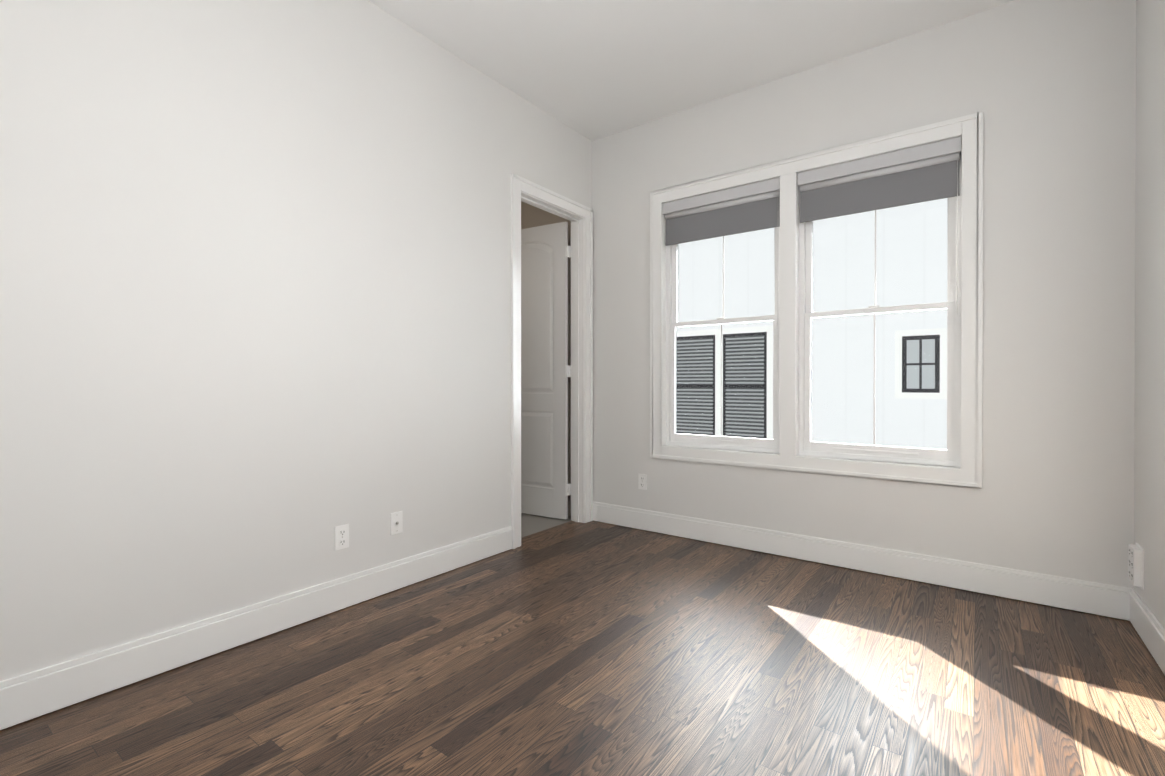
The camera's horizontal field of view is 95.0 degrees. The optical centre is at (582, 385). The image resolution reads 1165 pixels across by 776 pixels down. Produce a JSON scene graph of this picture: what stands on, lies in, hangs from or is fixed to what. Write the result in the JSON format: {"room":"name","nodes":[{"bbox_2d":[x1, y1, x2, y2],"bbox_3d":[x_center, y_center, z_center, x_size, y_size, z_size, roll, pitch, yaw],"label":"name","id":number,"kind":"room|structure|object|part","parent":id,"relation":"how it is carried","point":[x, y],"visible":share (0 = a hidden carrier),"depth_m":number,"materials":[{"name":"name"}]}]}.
{"room":"empty bedroom","nodes":[
{"label":"empty bedroom","id":0,"kind":"room"},
{"bbox_2d":[0,0,591,680],"bbox_3d":[-1.222,-0.434,2.646,0.120,3.050,4.200,0,0,37],"label":"wall","id":1,"kind":"structure","parent":0,"point":[254,300],"depth_m":2.24,"materials":[{"name":"grey paint"}]},
{"bbox_2d":[0,526,511,729],"bbox_3d":[-1.444,1.013,2.237,0.016,0.151,3.270,0,0,37],"label":"baseboard","id":2,"kind":"structure","parent":1,"relation":"attached to","point":[34,694],"depth_m":2.16,"materials":[{"name":"white wood"}]},
{"bbox_2d":[335,524,348,550],"bbox_3d":[-1.174,0.739,2.608,0.009,0.115,0.070,0,0,37],"label":"electrical outlet","id":3,"kind":"object","parent":1,"relation":"attached to","point":[341,536],"visible":1,"depth_m":2.60,"materials":[{"name":"white plastic"}]},
{"bbox_2d":[391,511,402,534],"bbox_3d":[-0.989,0.733,2.851,0.016,0.115,0.070,0,0,37],"label":"electrical outlet","id":4,"kind":"object","parent":1,"relation":"attached to","point":[396,522],"visible":1,"depth_m":2.85,"materials":[{"name":"white plastic"}]},
{"bbox_2d":[521,222,570,519],"bbox_3d":[-0.421,-0.120,4.461,0.753,2.387,0.178,0,0,31],"label":"door","id":5,"kind":"structure","parent":1,"relation":"in","point":[545,375],"depth_m":4.38,"materials":[{"name":"white wood"}]},
{"bbox_2d":[511,173,592,548],"bbox_3d":[-0.254,-0.161,3.955,0.164,2.494,0.912,0,0,37],"label":"door frame","id":6,"kind":"structure","parent":1,"relation":"attached to","point":[519,184],"depth_m":4.21,"materials":[{"name":"white wood"}]},
{"bbox_3d":[-0.310,-0.161,3.997,0.024,2.494,0.912,0,0,37],"label":"hall door casing trim","id":7,"kind":"part","parent":6,"relation":"part of","materials":[{"name":"white wood"}]},
{"bbox_2d":[0,513,1164,775],"bbox_3d":[-0.493,1.143,2.150,4.750,0.100,4.500,0,0,37],"label":"floor","id":8,"kind":"structure","parent":0,"point":[586,649],"depth_m":1.95,"materials":[{"name":"brown wood"}]},
{"bbox_2d":[368,0,1015,140],"bbox_3d":[0.082,-2.006,1.712,3.320,0.100,4.500,0,0,37],"label":"ceiling","id":9,"kind":"structure","parent":0,"point":[592,70],"depth_m":3.04,"materials":[{"name":"white paint"}]},
{"bbox_2d":[521,0,1135,587],"bbox_3d":[0.800,-0.439,3.874,4.730,3.050,0.180,0,0,37],"label":"wall","id":10,"kind":"structure","parent":0,"point":[1046,88],"depth_m":2.77,"materials":[{"name":"grey paint"}]},
{"bbox_2d":[638,474,646,489],"bbox_3d":[0.452,0.724,4.018,0.070,0.115,0.009,0,0,37],"label":"electrical outlet","id":11,"kind":"object","parent":10,"relation":"attached to","point":[642,481],"visible":1,"depth_m":4.01,"materials":[{"name":"white plastic"}]},
{"bbox_2d":[650,112,983,487],"bbox_3d":[1.376,-0.447,3.484,1.979,1.965,0.282,0,0,37],"label":"window unit","id":12,"kind":"structure","parent":10,"relation":"in","point":[790,200],"depth_m":3.32,"materials":[{"name":"white wood"}]},
{"bbox_2d":[663,177,779,245],"bbox_3d":[0.943,-0.862,3.693,0.839,0.947,0.054,0,0,37],"label":"blind","id":13,"kind":"object","parent":12,"relation":"attached to","point":[749,205],"depth_m":3.66,"materials":[{"name":"grey fabric"}]},
{"bbox_2d":[721,236,723,435],"bbox_3d":[0.983,-0.455,3.748,0.009,1.617,0.034,0,0,37],"label":"grille","id":14,"kind":"object","parent":12,"relation":"attached to","point":[722,320],"depth_m":3.74,"materials":[{"name":"white plastic"}]},
{"bbox_3d":[0.992,-0.448,3.760,0.847,1.783,0.114,0,0,37],"label":"sash","id":15,"kind":"part","parent":12,"relation":"part of","materials":[{"name":"white plastic"}]},
{"bbox_3d":[0.985,-0.455,3.752,0.723,1.625,0.036,0,0,37],"label":"glass","id":16,"kind":"part","parent":12,"relation":"part of","materials":[{"name":"clear glass"}]},
{"bbox_2d":[873,210,875,445],"bbox_3d":[1.744,-0.453,3.185,0.009,1.617,0.034,0,0,37],"label":"grille","id":17,"kind":"object","parent":12,"relation":"attached to","point":[874,308],"depth_m":3.18,"materials":[{"name":"white plastic"}]},
{"bbox_3d":[1.746,-0.453,3.188,0.723,1.625,0.036,0,0,37],"label":"glass","id":18,"kind":"part","parent":12,"relation":"part of","materials":[{"name":"clear glass"}]},
{"bbox_3d":[1.753,-0.446,3.197,0.847,1.783,0.114,0,0,37],"label":"sash","id":19,"kind":"part","parent":12,"relation":"part of","materials":[{"name":"white plastic"}]},
{"bbox_2d":[593,501,1133,620],"bbox_3d":[1.308,1.008,3.381,3.080,0.151,0.016,0,0,37],"label":"baseboard","id":20,"kind":"structure","parent":10,"relation":"attached to","point":[1103,599],"depth_m":3.02,"materials":[{"name":"white wood"}]},
{"bbox_2d":[1134,0,1164,628],"bbox_3d":[1.350,-0.427,0.742,0.120,3.050,4.200,0,0,37],"label":"wall","id":21,"kind":"structure","parent":0,"point":[1149,482],"depth_m":2.24,"materials":[{"name":"grey paint"}]},
{"bbox_2d":[1128,543,1143,589],"bbox_3d":[2.464,0.800,2.380,0.031,0.176,0.121,0,0,37],"label":"outlet","id":22,"kind":"object","parent":21,"relation":"attached to","point":[1136,565],"visible":1,"depth_m":2.34,"materials":[{"name":"white plastic"}]},
{"bbox_2d":[1130,588,1164,674],"bbox_3d":[1.296,1.019,0.787,0.019,0.151,4.200,0,0,37],"label":"baseboard","id":23,"kind":"structure","parent":21,"relation":"attached to","point":[1148,626],"depth_m":2.20,"materials":[{"name":"white wood"}]},
{"label":"outside","id":24,"kind":"structure","parent":0,"visible":0},
{"bbox_2d":[676,198,947,449],"bbox_3d":[3.473,-1.424,6.364,21.000,13.000,0.230,0,0,37],"label":"neighbouring house","id":25,"kind":"structure","parent":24,"point":[750,257],"depth_m":6.51,"materials":[{"name":"white"}]}
]}

